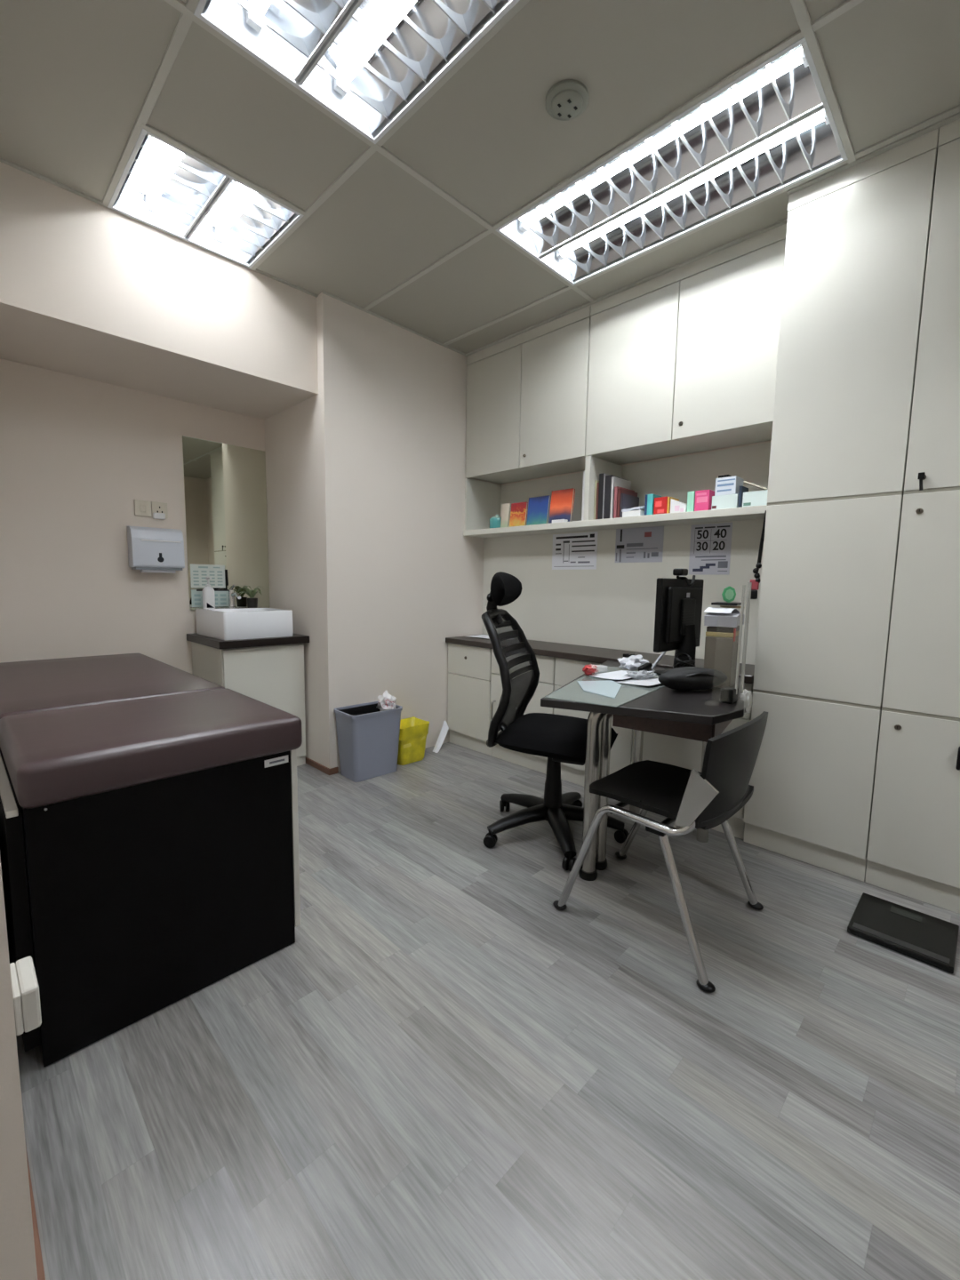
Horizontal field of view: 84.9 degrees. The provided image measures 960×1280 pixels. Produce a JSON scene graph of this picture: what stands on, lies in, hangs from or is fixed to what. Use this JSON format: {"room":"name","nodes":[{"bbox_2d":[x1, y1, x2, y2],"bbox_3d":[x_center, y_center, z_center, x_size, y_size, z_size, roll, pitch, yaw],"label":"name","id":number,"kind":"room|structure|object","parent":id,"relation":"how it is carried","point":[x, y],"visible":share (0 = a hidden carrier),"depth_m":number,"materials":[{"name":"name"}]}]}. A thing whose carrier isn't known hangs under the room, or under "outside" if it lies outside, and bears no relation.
{"room":"examination room","nodes":[
{"label":"examination room","id":0,"kind":"room"},
{"bbox_2d":[0,857,37,1279],"bbox_3d":[-2.017,-0.411,1.095,2.770,2.802,1.276,7,9,44],"label":"wall","id":1,"kind":"structure","parent":0,"point":[17,1244],"depth_m":0.68,"materials":[{"name":"white paint"}]},
{"bbox_2d":[9,956,41,1035],"bbox_3d":[-0.624,0.485,0.718,0.085,0.059,0.026,7,9,44],"label":"wall socket","id":2,"kind":"object","parent":1,"relation":"attached to","point":[26,996],"visible":0.89,"depth_m":0.69,"materials":[{"name":"grey plastic"}]},
{"bbox_2d":[24,1139,45,1279],"bbox_3d":[-1.540,0.909,1.654,2.640,0.070,0.012,7,9,44],"label":"baseboard","id":3,"kind":"structure","parent":1,"relation":"attached to","point":[40,1270],"depth_m":0.85,"materials":[{"name":"brown wood"}]},
{"bbox_2d":[0,358,269,673],"bbox_3d":[-1.983,-0.618,3.001,0.127,2.802,1.502,7,9,44],"label":"wall","id":4,"kind":"structure","parent":0,"point":[76,453],"depth_m":2.80,"materials":[{"name":"white paint"}]},
{"bbox_2d":[134,499,167,519],"bbox_3d":[-1.869,-0.742,2.988,0.030,0.097,0.164,7,9,44],"label":"wall switch","id":5,"kind":"object","parent":4,"relation":"attached to","point":[141,508],"visible":1,"depth_m":2.99,"materials":[{"name":"beige plastic"}]},
{"bbox_2d":[134,499,151,517],"bbox_3d":[-1.906,-0.744,2.966,0.008,0.088,0.081,7,9,44],"label":"switch plate","id":6,"kind":"object","parent":5,"relation":"attached to","point":[141,508],"depth_m":2.96,"materials":[{"name":"beige plastic"}]},
{"bbox_2d":[126,525,184,573],"bbox_3d":[-1.842,-0.513,2.989,0.106,0.256,0.258,7,9,44],"label":"dispenser","id":7,"kind":"object","parent":4,"relation":"attached to","point":[150,549],"visible":1,"depth_m":2.95,"materials":[{"name":"white plastic"}]},
{"bbox_2d":[140,569,175,573],"bbox_3d":[-1.842,-0.394,3.003,0.050,0.015,0.165,7,9,44],"label":"paper towel","id":8,"kind":"object","parent":7,"relation":"in","point":[141,571],"depth_m":2.98,"materials":[{"name":"white paper"}]},
{"bbox_2d":[182,435,269,610],"bbox_3d":[-1.581,-0.704,3.303,0.007,1.025,0.490,7,9,44],"label":"wall mirror","id":9,"kind":"object","parent":4,"relation":"attached to","point":[225,485],"visible":0.79,"depth_m":3.29,"materials":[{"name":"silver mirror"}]},
{"bbox_2d":[190,563,225,587],"bbox_3d":[-1.677,-0.393,3.237,0.002,0.143,0.200,7,9,44],"label":"notice","id":10,"kind":"object","parent":9,"relation":"attached to","point":[198,572],"visible":0.95,"depth_m":3.23,"materials":[{"name":"white paper"}]},
{"bbox_2d":[191,589,229,607],"bbox_3d":[-1.670,-0.261,3.261,0.002,0.108,0.225,7,9,44],"label":"notice","id":11,"kind":"object","parent":9,"relation":"attached to","point":[221,596],"visible":0.53,"depth_m":3.28,"materials":[{"name":"grey paper"}]},
{"bbox_2d":[0,161,318,419],"bbox_3d":[-1.672,-1.662,2.596,0.699,0.630,1.502,7,9,44],"label":"soffit","id":12,"kind":"structure","parent":0,"point":[91,290],"depth_m":2.38,"materials":[{"name":"white paint"}]},
{"bbox_2d":[0,112,959,356],"bbox_3d":[0.017,-1.728,1.681,2.969,0.008,2.586,7,9,44],"label":"trim","id":13,"kind":"structure","parent":12,"relation":"attached to","point":[956,116],"depth_m":2.33,"materials":[{"name":"grey"}]},
{"bbox_2d":[264,292,499,771],"bbox_3d":[-0.632,-0.687,3.825,0.891,2.802,1.572,7,9,44],"label":"wall pier","id":14,"kind":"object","parent":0,"point":[370,556],"visible":0.57,"depth_m":3.23,"materials":[{"name":"beige paint"}]},
{"bbox_2d":[305,756,338,775],"bbox_3d":[-1.142,0.745,3.382,0.776,0.036,0.062,7,9,44],"label":"baseboard","id":15,"kind":"object","parent":14,"relation":"attached to","point":[332,771],"visible":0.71,"depth_m":3.15,"materials":[{"name":"brown wood"}]},
{"bbox_2d":[0,0,959,353],"bbox_3d":[0.151,-1.726,0.994,5.770,0.140,4.350,7,9,44],"label":"ceiling","id":16,"kind":"structure","parent":0,"point":[76,76],"depth_m":1.74,"materials":[{"name":"grey"}]},
{"bbox_2d":[107,128,303,268],"bbox_3d":[-1.148,-1.865,2.196,0.553,0.132,0.589,7,9,44],"label":"ceiling light","id":17,"kind":"object","parent":16,"relation":"attached to","point":[162,186],"visible":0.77,"depth_m":2.23,"materials":[{"name":"white metal"}]},
{"bbox_2d":[193,0,519,143],"bbox_3d":[-0.154,-1.744,1.224,1.184,0.132,0.589,7,9,44],"label":"ceiling light","id":18,"kind":"object","parent":16,"relation":"attached to","point":[367,63],"visible":1,"depth_m":1.55,"materials":[{"name":"white metal"}]},
{"bbox_2d":[101,0,959,346],"bbox_3d":[0.268,-1.612,0.643,4.794,0.008,3.702,7,9,44],"label":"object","id":19,"kind":"structure","parent":16,"relation":"attached to","point":[807,28],"depth_m":1.79,"materials":[{"name":"grey metal"}]},
{"bbox_2d":[545,79,588,120],"bbox_3d":[0.278,-1.713,1.679,0.136,0.030,0.136,7,9,44],"label":"smoke detector","id":20,"kind":"object","parent":16,"relation":"attached to","point":[566,100],"visible":1,"depth_m":1.66,"materials":[{"name":"grey plastic"}]},
{"bbox_2d":[496,37,847,286],"bbox_3d":[0.695,-1.824,2.082,1.184,0.132,0.589,7,9,44],"label":"ceiling light","id":21,"kind":"object","parent":16,"relation":"attached to","point":[772,128],"visible":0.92,"depth_m":2.02,"materials":[{"name":"white metal"}]},
{"bbox_2d":[16,741,959,1279],"bbox_3d":[0.108,1.040,1.295,5.770,0.060,4.350,7,9,44],"label":"floor","id":22,"kind":"structure","parent":0,"point":[448,1070],"depth_m":1.20,"materials":[{"name":"grey laminate"}]},
{"bbox_2d":[0,653,302,1066],"bbox_3d":[-1.426,0.531,2.015,1.853,0.740,0.670,7,9,44],"label":"examination table","id":23,"kind":"object","parent":22,"relation":"on","point":[156,800],"visible":0.99,"depth_m":1.38,"materials":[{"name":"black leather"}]},
{"bbox_2d":[0,653,224,719],"bbox_3d":[-1.626,0.190,2.197,1.256,0.108,0.648,7,9,44],"label":"cushion","id":24,"kind":"object","parent":23,"relation":"on","point":[27,686],"depth_m":2.01,"materials":[{"name":"brown leather"}]},
{"bbox_2d":[0,688,302,808],"bbox_3d":[-0.963,0.271,1.548,0.587,0.108,0.648,7,9,44],"label":"cushion","id":25,"kind":"object","parent":23,"relation":"on","point":[55,757],"depth_m":1.37,"materials":[{"name":"brown leather"}]},
{"bbox_2d":[186,632,309,766],"bbox_3d":[-1.413,0.370,3.222,0.547,0.807,0.517,7,9,44],"label":"vanity cabinet","id":26,"kind":"object","parent":22,"relation":"on","point":[269,670],"visible":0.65,"depth_m":3.04,"materials":[{"name":"white laminate"}]},
{"bbox_2d":[186,632,309,649],"bbox_3d":[-1.407,-0.011,3.180,0.547,0.042,0.517,7,9,44],"label":"countertop","id":27,"kind":"structure","parent":26,"relation":"on","point":[214,643],"depth_m":2.98,"materials":[{"name":"black laminate"}]},
{"bbox_2d":[195,607,293,639],"bbox_3d":[-1.419,-0.107,3.158,0.470,0.154,0.396,7,9,44],"label":"basin","id":28,"kind":"object","parent":27,"relation":"in","point":[237,623],"visible":1,"depth_m":3.00,"materials":[{"name":"white ceramic"}]},
{"bbox_2d":[202,576,215,608],"bbox_3d":[-1.633,-0.285,3.162,0.070,0.190,0.062,7,9,44],"label":"pump bottle","id":29,"kind":"object","parent":28,"relation":"on","point":[208,592],"visible":1,"depth_m":3.15,"materials":[{"name":"white plastic"}]},
{"bbox_2d":[227,584,240,607],"bbox_3d":[-1.509,-0.269,3.232,0.149,0.148,0.048,7,9,44],"label":"tap","id":30,"kind":"object","parent":28,"relation":"on","point":[231,592],"visible":0.98,"depth_m":3.25,"materials":[{"name":"silver metal"}]},
{"bbox_2d":[237,585,264,607],"bbox_3d":[-1.453,-0.273,3.334,0.193,0.136,0.177,7,9,44],"label":"potted plant","id":31,"kind":"object","parent":28,"relation":"on","point":[252,601],"visible":0.99,"depth_m":3.34,"materials":[{"name":"green plant"}]},
{"bbox_2d":[333,700,402,782],"bbox_3d":[-0.663,0.598,3.131,0.349,0.394,0.246,-5,9,-43],"label":"waste bin","id":32,"kind":"object","parent":22,"relation":"on","point":[368,736],"visible":0.87,"depth_m":3.04,"materials":[{"name":"grey plastic"}]},
{"bbox_2d":[376,690,396,711],"bbox_3d":[-0.571,0.392,3.200,0.123,0.175,0.128,0,6,-10],"label":"crumpled paper","id":33,"kind":"object","parent":32,"relation":"in","point":[387,701],"visible":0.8,"depth_m":3.16,"materials":[{"name":"white paper"}]},
{"bbox_2d":[397,716,429,765],"bbox_3d":[-0.465,0.649,3.372,0.192,0.248,0.244,7,9,44],"label":"bin","id":34,"kind":"object","parent":22,"relation":"on","point":[413,732],"visible":0.73,"depth_m":3.31,"materials":[{"name":"plastic"}]},
{"bbox_2d":[432,720,448,752],"bbox_3d":[-0.271,0.669,3.629,0.046,0.173,0.227,3,7,20],"label":"paper sheet","id":35,"kind":"object","parent":22,"relation":"on","point":[444,729],"visible":1,"depth_m":3.64,"materials":[{"name":"white paper"}]},
{"bbox_2d":[447,642,493,755],"bbox_3d":[0.036,0.384,3.695,0.416,0.722,0.358,7,9,44],"label":"base cabinet","id":36,"kind":"object","parent":22,"relation":"on","point":[469,668],"visible":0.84,"depth_m":3.56,"materials":[{"name":"beige laminate"}]},
{"bbox_2d":[490,648,556,774],"bbox_3d":[0.356,0.425,3.362,0.503,0.722,0.386,7,9,44],"label":"base cabinet","id":37,"kind":"object","parent":22,"relation":"on","point":[546,664],"visible":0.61,"depth_m":3.21,"materials":[{"name":"beige"}]},
{"bbox_2d":[481,571,629,871],"bbox_3d":[0.344,0.296,2.366,0.676,1.191,0.647,3,7,21],"label":"office chair","id":38,"kind":"object","parent":22,"relation":"on","point":[560,739],"visible":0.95,"depth_m":2.33,"materials":[{"name":"black fabric"}]},
{"bbox_2d":[553,657,632,786],"bbox_3d":[0.731,0.468,3.020,0.506,0.722,0.350,7,9,44],"label":"base cabinet","id":39,"kind":"object","parent":22,"relation":"on","point":[566,670],"visible":0.23,"depth_m":2.95,"materials":[{"name":"beige"}]},
{"bbox_2d":[540,653,743,880],"bbox_3d":[0.724,0.490,2.182,0.642,0.859,1.066,4,7,26],"label":"desk","id":40,"kind":"object","parent":22,"relation":"on","point":[697,715],"depth_m":1.93,"materials":[{"name":"black wood"}]},
{"bbox_2d":[544,666,664,707],"bbox_3d":[0.563,0.173,2.108,0.343,0.003,0.844,4,7,27],"label":"desk mat","id":41,"kind":"object","parent":40,"relation":"on","point":[572,692],"visible":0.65,"depth_m":1.90,"materials":[{"name":"grey"}]},
{"bbox_2d":[582,664,599,675],"bbox_3d":[0.477,0.127,2.258,0.064,0.053,0.081,7,9,44],"label":"packet","id":42,"kind":"object","parent":41,"relation":"on","point":[589,669],"visible":1,"depth_m":2.23,"materials":[{"name":"red plastic"}]},
{"bbox_2d":[577,680,621,698],"bbox_3d":[0.467,0.183,1.983,0.165,0.002,0.339,1,6,3],"label":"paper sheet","id":43,"kind":"object","parent":41,"relation":"on","point":[609,688],"visible":1,"depth_m":2.00,"materials":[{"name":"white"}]},
{"bbox_2d":[589,670,655,679],"bbox_3d":[0.608,0.142,2.246,0.247,0.023,0.171,-4,8,-40],"label":"paper sheet","id":44,"kind":"object","parent":41,"relation":"on","point":[619,675],"visible":0.78,"depth_m":2.23,"materials":[{"name":"white paper"}]},
{"bbox_2d":[617,654,649,671],"bbox_3d":[0.715,0.106,2.412,0.134,0.074,0.184,7,9,44],"label":"crumpled tissue","id":45,"kind":"object","parent":41,"relation":"on","point":[632,662],"visible":0.84,"depth_m":2.37,"materials":[{"name":"white paper"}]},
{"bbox_2d":[616,678,660,686],"bbox_3d":[0.672,0.165,2.114,0.160,0.009,0.200,7,9,44],"label":"paper sheet","id":46,"kind":"object","parent":41,"relation":"on","point":[648,682],"visible":0.73,"depth_m":2.10,"materials":[{"name":"white paper"}]},
{"bbox_2d":[624,670,655,679],"bbox_3d":[0.677,0.147,2.205,0.123,0.038,0.162,7,9,44],"label":"plastic wrap","id":47,"kind":"object","parent":41,"relation":"on","point":[641,674],"visible":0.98,"depth_m":2.18,"materials":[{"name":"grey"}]},
{"bbox_2d":[653,577,703,675],"bbox_3d":[0.878,-0.056,2.314,0.349,0.424,0.190,-1,6,-17],"label":"computer monitor","id":48,"kind":"object","parent":40,"relation":"on","point":[678,605],"visible":0.84,"depth_m":2.24,"materials":[{"name":"black plastic"}]},
{"bbox_2d":[672,568,695,586],"bbox_3d":[0.891,-0.270,2.273,0.124,0.076,0.060,-1,7,-17],"label":"webcam","id":49,"kind":"object","parent":48,"relation":"attached to","point":[677,572],"visible":0.99,"depth_m":2.25,"materials":[{"name":"black plastic"}]},
{"bbox_2d":[658,666,727,689],"bbox_3d":[0.806,0.146,1.989,0.276,0.089,0.118,0,6,-12],"label":"pouch","id":50,"kind":"object","parent":40,"relation":"on","point":[684,677],"visible":1,"depth_m":1.95,"materials":[{"name":"black fabric"}]},
{"bbox_2d":[704,625,739,687],"bbox_3d":[0.974,0.061,2.109,0.102,0.236,0.170,5,8,34],"label":"file holder","id":51,"kind":"object","parent":40,"relation":"on","point":[721,643],"visible":0.65,"depth_m":2.04,"materials":[{"name":"beige cardboard"}]},
{"bbox_2d":[704,612,744,627],"bbox_3d":[0.974,-0.083,2.089,0.115,0.050,0.190,5,8,34],"label":"folder","id":52,"kind":"object","parent":51,"relation":"on","point":[710,619],"visible":0.8,"depth_m":2.02,"materials":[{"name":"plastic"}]},
{"bbox_2d":[704,607,740,613],"bbox_3d":[0.965,-0.116,2.087,0.099,0.025,0.183,6,8,37],"label":"paper sheet","id":53,"kind":"object","parent":52,"relation":"on","point":[715,610],"visible":0.98,"depth_m":2.05,"materials":[{"name":"white paper"}]},
{"bbox_2d":[720,605,741,607],"bbox_3d":[1.014,-0.133,2.110,0.095,0.012,0.085,7,9,44],"label":"envelope","id":54,"kind":"object","parent":53,"relation":"on","point":[724,606],"visible":0.85,"depth_m":2.08,"materials":[{"name":"beige paper"}]},
{"bbox_2d":[711,601,741,605],"bbox_3d":[0.992,-0.146,2.107,0.095,0.009,0.130,5,7,34],"label":"clipboard","id":55,"kind":"object","parent":54,"relation":"on","point":[715,603],"visible":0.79,"depth_m":2.06,"materials":[{"name":"black plastic"}]},
{"bbox_2d":[721,585,735,602],"bbox_3d":[0.998,-0.182,2.103,0.066,0.066,0.005,-1,6,-17],"label":"round tag","id":56,"kind":"object","parent":55,"relation":"on","point":[729,594],"visible":0.97,"depth_m":2.10,"materials":[{"name":"green plastic"}]},
{"bbox_2d":[720,582,751,703],"bbox_3d":[0.831,0.011,1.762,0.172,0.410,0.050,-3,8,-34],"label":"screen","id":57,"kind":"object","parent":40,"relation":"on","point":[729,694],"visible":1,"depth_m":1.78,"materials":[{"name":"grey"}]},
{"bbox_2d":[738,688,752,715],"bbox_3d":[0.936,0.221,1.853,0.047,0.096,0.066,7,9,44],"label":"plastic bag","id":58,"kind":"object","parent":40,"relation":"hanging from","point":[746,696],"visible":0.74,"depth_m":1.83,"materials":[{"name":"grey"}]},
{"bbox_2d":[552,711,767,992],"bbox_3d":[0.628,0.584,1.818,0.593,0.748,0.582,7,9,44],"label":"chair","id":59,"kind":"object","parent":22,"relation":"on","point":[706,799],"visible":1,"depth_m":1.58,"materials":[{"name":"black plastic"}]},
{"bbox_2d":[642,682,753,839],"bbox_3d":[1.111,0.514,2.649,0.553,0.722,0.350,7,9,44],"label":"base cabinet","id":60,"kind":"object","parent":22,"relation":"on","point":[681,752],"visible":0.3,"depth_m":2.53,"materials":[{"name":"beige laminate"}]},
{"bbox_2d":[445,634,754,683],"bbox_3d":[0.598,0.075,3.102,1.999,0.035,0.373,7,9,44],"label":"countertop","id":61,"kind":"structure","parent":60,"relation":"on","point":[556,650],"depth_m":3.00,"materials":[{"name":"brown laminate"}]},
{"bbox_2d":[743,128,939,881],"bbox_3d":[1.539,-0.419,2.240,0.445,2.680,0.536,7,9,44],"label":"tall cabinet","id":62,"kind":"object","parent":22,"relation":"on","point":[857,238],"visible":0.95,"depth_m":2.02,"materials":[{"name":"beige"}]},
{"bbox_2d":[749,510,766,599],"bbox_3d":[1.210,-0.369,2.282,0.048,0.380,0.032,7,9,44],"label":"lanyard","id":63,"kind":"object","parent":62,"relation":"hanging from","point":[755,586],"visible":0.94,"depth_m":2.28,"materials":[{"name":"black fabric"}]},
{"bbox_2d":[847,892,959,973],"bbox_3d":[1.416,0.967,1.756,0.266,0.024,0.284,7,9,44],"label":"scale","id":64,"kind":"object","parent":22,"relation":"on","point":[932,940],"visible":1,"depth_m":1.73,"materials":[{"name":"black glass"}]},
{"bbox_2d":[864,118,959,913],"bbox_3d":[1.844,-0.379,1.911,0.449,2.680,0.578,7,9,44],"label":"tall cabinet","id":65,"kind":"object","parent":22,"relation":"on","point":[914,848],"visible":1,"depth_m":1.85,"materials":[{"name":"beige"}]},
{"bbox_2d":[482,519,763,664],"bbox_3d":[0.788,0.063,3.292,2.004,1.470,0.164,7,9,44],"label":"wall panel","id":66,"kind":"object","parent":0,"point":[612,605],"visible":0.21,"depth_m":3.16,"materials":[{"name":"white laminate"}]},
{"bbox_2d":[552,531,597,569],"bbox_3d":[0.592,-0.559,3.309,0.335,0.227,0.002,7,9,44],"label":"notice","id":67,"kind":"object","parent":66,"relation":"attached to","point":[571,551],"visible":1,"depth_m":3.30,"materials":[{"name":"white paper"}]},
{"bbox_2d":[555,533,594,550],"bbox_3d":[0.595,-0.614,3.300,0.288,0.093,0.001,7,9,44],"label":"print","id":68,"kind":"object","parent":67,"relation":"attached to","point":[565,541],"depth_m":3.30,"materials":[{"name":"black"}]},
{"bbox_2d":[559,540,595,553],"bbox_3d":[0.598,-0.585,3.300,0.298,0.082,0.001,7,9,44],"label":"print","id":69,"kind":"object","parent":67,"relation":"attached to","point":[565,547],"depth_m":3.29,"materials":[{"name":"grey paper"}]},
{"bbox_2d":[615,526,663,562],"bbox_3d":[0.906,-0.543,3.000,0.295,0.197,0.002,7,9,44],"label":"notice","id":70,"kind":"object","parent":66,"relation":"attached to","point":[642,544],"visible":1,"depth_m":2.99,"materials":[{"name":"grey paper"}]},
{"bbox_2d":[616,529,623,548],"bbox_3d":[0.825,-0.592,3.075,0.050,0.110,0.001,7,9,44],"label":"print","id":71,"kind":"object","parent":70,"relation":"on","point":[620,532],"depth_m":3.08,"materials":[{"name":"black paper"}]},
{"bbox_2d":[616,543,658,561],"bbox_3d":[0.898,-0.502,3.010,0.266,0.106,0.001,7,9,44],"label":"print","id":72,"kind":"object","parent":70,"relation":"attached to","point":[625,552],"depth_m":3.01,"materials":[{"name":"grey paper"}]},
{"bbox_2d":[688,522,732,574],"bbox_3d":[1.193,-0.471,2.723,0.209,0.261,0.002,7,9,44],"label":"notice","id":73,"kind":"object","parent":66,"relation":"attached to","point":[710,546],"visible":1,"depth_m":2.72,"materials":[{"name":"grey paper"}]},
{"bbox_2d":[692,563,715,571],"bbox_3d":[1.173,-0.379,2.750,0.117,0.042,0.001,7,9,44],"label":"print","id":74,"kind":"object","parent":73,"relation":"attached to","point":[696,567],"depth_m":2.75,"materials":[{"name":"blue"}]},
{"bbox_2d":[693,534,727,571],"bbox_3d":[1.196,-0.465,2.719,0.178,0.219,0.001,7,9,44],"label":"print","id":75,"kind":"object","parent":73,"relation":"attached to","point":[710,551],"depth_m":2.72,"materials":[{"name":"grey paper"}]},
{"bbox_2d":[695,525,730,528],"bbox_3d":[1.198,-0.582,2.707,0.178,0.008,0.001,7,9,44],"label":"print","id":76,"kind":"object","parent":73,"relation":"on","point":[696,526],"depth_m":2.70,"materials":[{"name":"grey paper"}]},
{"bbox_2d":[499,440,771,485],"bbox_3d":[1.873,-0.490,2.376,4.729,2.802,0.135,7,9,44],"label":"wall","id":77,"kind":"structure","parent":0,"point":[769,441],"depth_m":3.02,"materials":[{"name":"white paint"}]},
{"bbox_2d":[465,305,591,484],"bbox_3d":[0.377,-1.505,3.405,0.980,0.812,0.372,7,9,44],"label":"upper cabinet","id":78,"kind":"object","parent":77,"relation":"attached to","point":[527,393],"visible":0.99,"depth_m":3.24,"materials":[{"name":"white laminate"}]},
{"bbox_2d":[463,442,771,537],"bbox_3d":[0.727,-0.856,3.117,1.999,0.394,0.375,7,9,44],"label":"wall shelf","id":79,"kind":"object","parent":77,"relation":"attached to","point":[674,477],"visible":0.58,"depth_m":3.01,"materials":[{"name":"white laminate"}]},
{"bbox_2d":[489,514,501,527],"bbox_3d":[0.120,-0.810,3.613,0.108,0.104,0.108,7,9,44],"label":"candle jar","id":80,"kind":"object","parent":79,"relation":"on","point":[494,521],"visible":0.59,"depth_m":3.56,"materials":[{"name":"teal glass"}]},
{"bbox_2d":[500,503,510,527],"bbox_3d":[0.169,-0.833,3.524,0.065,0.165,0.026,7,9,44],"label":"book","id":81,"kind":"object","parent":79,"relation":"on","point":[505,513],"visible":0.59,"depth_m":3.52,"materials":[{"name":"beige paper"}]},
{"bbox_2d":[509,501,527,527],"bbox_3d":[0.253,-0.821,3.449,0.132,0.162,0.035,7,9,44],"label":"book","id":82,"kind":"object","parent":79,"relation":"on","point":[518,512],"visible":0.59,"depth_m":3.44,"materials":[{"name":"orange paper"}]},
{"bbox_2d":[526,495,551,525],"bbox_3d":[0.370,-0.817,3.335,0.162,0.184,0.038,7,9,44],"label":"book","id":83,"kind":"object","parent":79,"relation":"on","point":[538,512],"visible":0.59,"depth_m":3.32,"materials":[{"name":"blue paper"}]},
{"bbox_2d":[548,488,575,523],"bbox_3d":[0.499,-0.814,3.211,0.161,0.208,0.043,7,9,44],"label":"book","id":84,"kind":"object","parent":79,"relation":"on","point":[562,500],"visible":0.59,"depth_m":3.20,"materials":[{"name":"orange paper"}]},
{"bbox_2d":[597,472,604,519],"bbox_3d":[0.754,-0.820,3.055,0.030,0.262,0.190,7,9,44],"label":"book","id":85,"kind":"object","parent":79,"relation":"on","point":[601,476],"visible":0.32,"depth_m":2.99,"materials":[{"name":"black paper"}]},
{"bbox_2d":[603,474,628,519],"bbox_3d":[0.785,-0.808,3.025,0.038,0.246,0.190,7,9,44],"label":"book","id":86,"kind":"object","parent":79,"relation":"on","point":[608,478],"visible":0.39,"depth_m":2.96,"materials":[{"name":"black paper"}]},
{"bbox_2d":[609,476,631,518],"bbox_3d":[0.805,-0.800,3.006,0.017,0.236,0.190,7,9,44],"label":"book","id":87,"kind":"object","parent":79,"relation":"on","point":[615,481],"visible":0.48,"depth_m":2.95,"materials":[{"name":"grey paper"}]},
{"bbox_2d":[613,486,634,518],"bbox_3d":[0.822,-0.770,2.993,0.022,0.179,0.190,7,9,44],"label":"book","id":88,"kind":"object","parent":79,"relation":"on","point":[615,501],"visible":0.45,"depth_m":2.92,"materials":[{"name":"red paper"}]},
{"bbox_2d":[616,488,637,517],"bbox_3d":[0.837,-0.762,2.979,0.016,0.166,0.190,7,9,44],"label":"book","id":89,"kind":"object","parent":79,"relation":"on","point":[620,491],"visible":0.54,"depth_m":2.92,"materials":[{"name":"red paper"}]},
{"bbox_2d":[619,493,639,517],"bbox_3d":[0.847,-0.747,2.970,0.010,0.139,0.190,7,9,44],"label":"book","id":90,"kind":"object","parent":79,"relation":"on","point":[627,501],"visible":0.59,"depth_m":2.94,"materials":[{"name":"grey paper"}]},
{"bbox_2d":[622,510,644,517],"bbox_3d":[0.871,-0.689,2.909,0.108,0.038,0.140,7,9,44],"label":"carton","id":91,"kind":"object","parent":79,"relation":"on","point":[634,513],"visible":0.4,"depth_m":2.85,"materials":[{"name":"white cardboard"}]},
{"bbox_2d":[644,494,661,515],"bbox_3d":[0.933,-0.720,2.830,0.044,0.118,0.101,7,9,44],"label":"box","id":92,"kind":"object","parent":79,"relation":"on","point":[649,504],"visible":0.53,"depth_m":2.79,"materials":[{"name":"teal cardboard"}]},
{"bbox_2d":[653,496,667,514],"bbox_3d":[0.980,-0.703,2.786,0.073,0.096,0.101,7,9,44],"label":"box","id":93,"kind":"object","parent":79,"relation":"on","point":[660,504],"visible":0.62,"depth_m":2.75,"materials":[{"name":"red cardboard"}]},
{"bbox_2d":[670,498,687,512],"bbox_3d":[1.048,-0.688,2.719,0.082,0.082,0.101,7,9,44],"label":"box","id":94,"kind":"object","parent":79,"relation":"on","point":[676,506],"visible":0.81,"depth_m":2.69,"materials":[{"name":"white cardboard"}]},
{"bbox_2d":[686,491,695,511],"bbox_3d":[1.093,-0.695,2.675,0.035,0.108,0.100,7,9,44],"label":"box","id":95,"kind":"object","parent":79,"relation":"on","point":[691,495],"visible":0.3,"depth_m":2.64,"materials":[{"name":"green cardboard"}]},
{"bbox_2d":[694,489,714,511],"bbox_3d":[1.133,-0.690,2.635,0.070,0.108,0.101,7,9,44],"label":"box","id":96,"kind":"object","parent":79,"relation":"on","point":[703,499],"visible":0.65,"depth_m":2.60,"materials":[{"name":"pink cardboard"}]},
{"bbox_2d":[696,492,707,503],"bbox_3d":[1.098,-0.705,2.598,0.056,0.046,0.001,7,9,44],"label":"print","id":97,"kind":"object","parent":96,"relation":"attached to","point":[700,497],"depth_m":2.60,"materials":[{"name":"pink"}]},
{"bbox_2d":[711,493,738,509],"bbox_3d":[1.210,-0.664,2.561,0.120,0.074,0.101,7,9,44],"label":"box","id":98,"kind":"object","parent":79,"relation":"on","point":[730,500],"visible":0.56,"depth_m":2.52,"materials":[{"name":"white cardboard"}]},
{"bbox_2d":[714,475,743,495],"bbox_3d":[1.212,-0.742,2.552,0.095,0.084,0.101,7,9,44],"label":"box","id":99,"kind":"object","parent":98,"relation":"on","point":[727,485],"visible":0.85,"depth_m":2.52,"materials":[{"name":"white cardboard"}]},
{"bbox_2d":[717,478,735,492],"bbox_3d":[1.179,-0.741,2.515,0.081,0.055,0.001,7,9,44],"label":"print","id":100,"kind":"object","parent":99,"relation":"attached to","point":[724,484],"depth_m":2.51,"materials":[{"name":"blue"}]},
{"bbox_2d":[742,489,767,506],"bbox_3d":[1.312,-0.653,2.462,0.120,0.076,0.101,7,9,44],"label":"box","id":101,"kind":"object","parent":79,"relation":"on","point":[758,498],"visible":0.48,"depth_m":2.43,"materials":[{"name":"white cardboard"}]},
{"bbox_2d":[585,223,787,464],"bbox_3d":[1.089,-1.418,2.709,1.012,0.812,0.372,7,9,44],"label":"upper cabinet","id":102,"kind":"object","parent":77,"relation":"attached to","point":[683,360],"visible":0.89,"depth_m":2.55,"materials":[{"name":"white laminate"}]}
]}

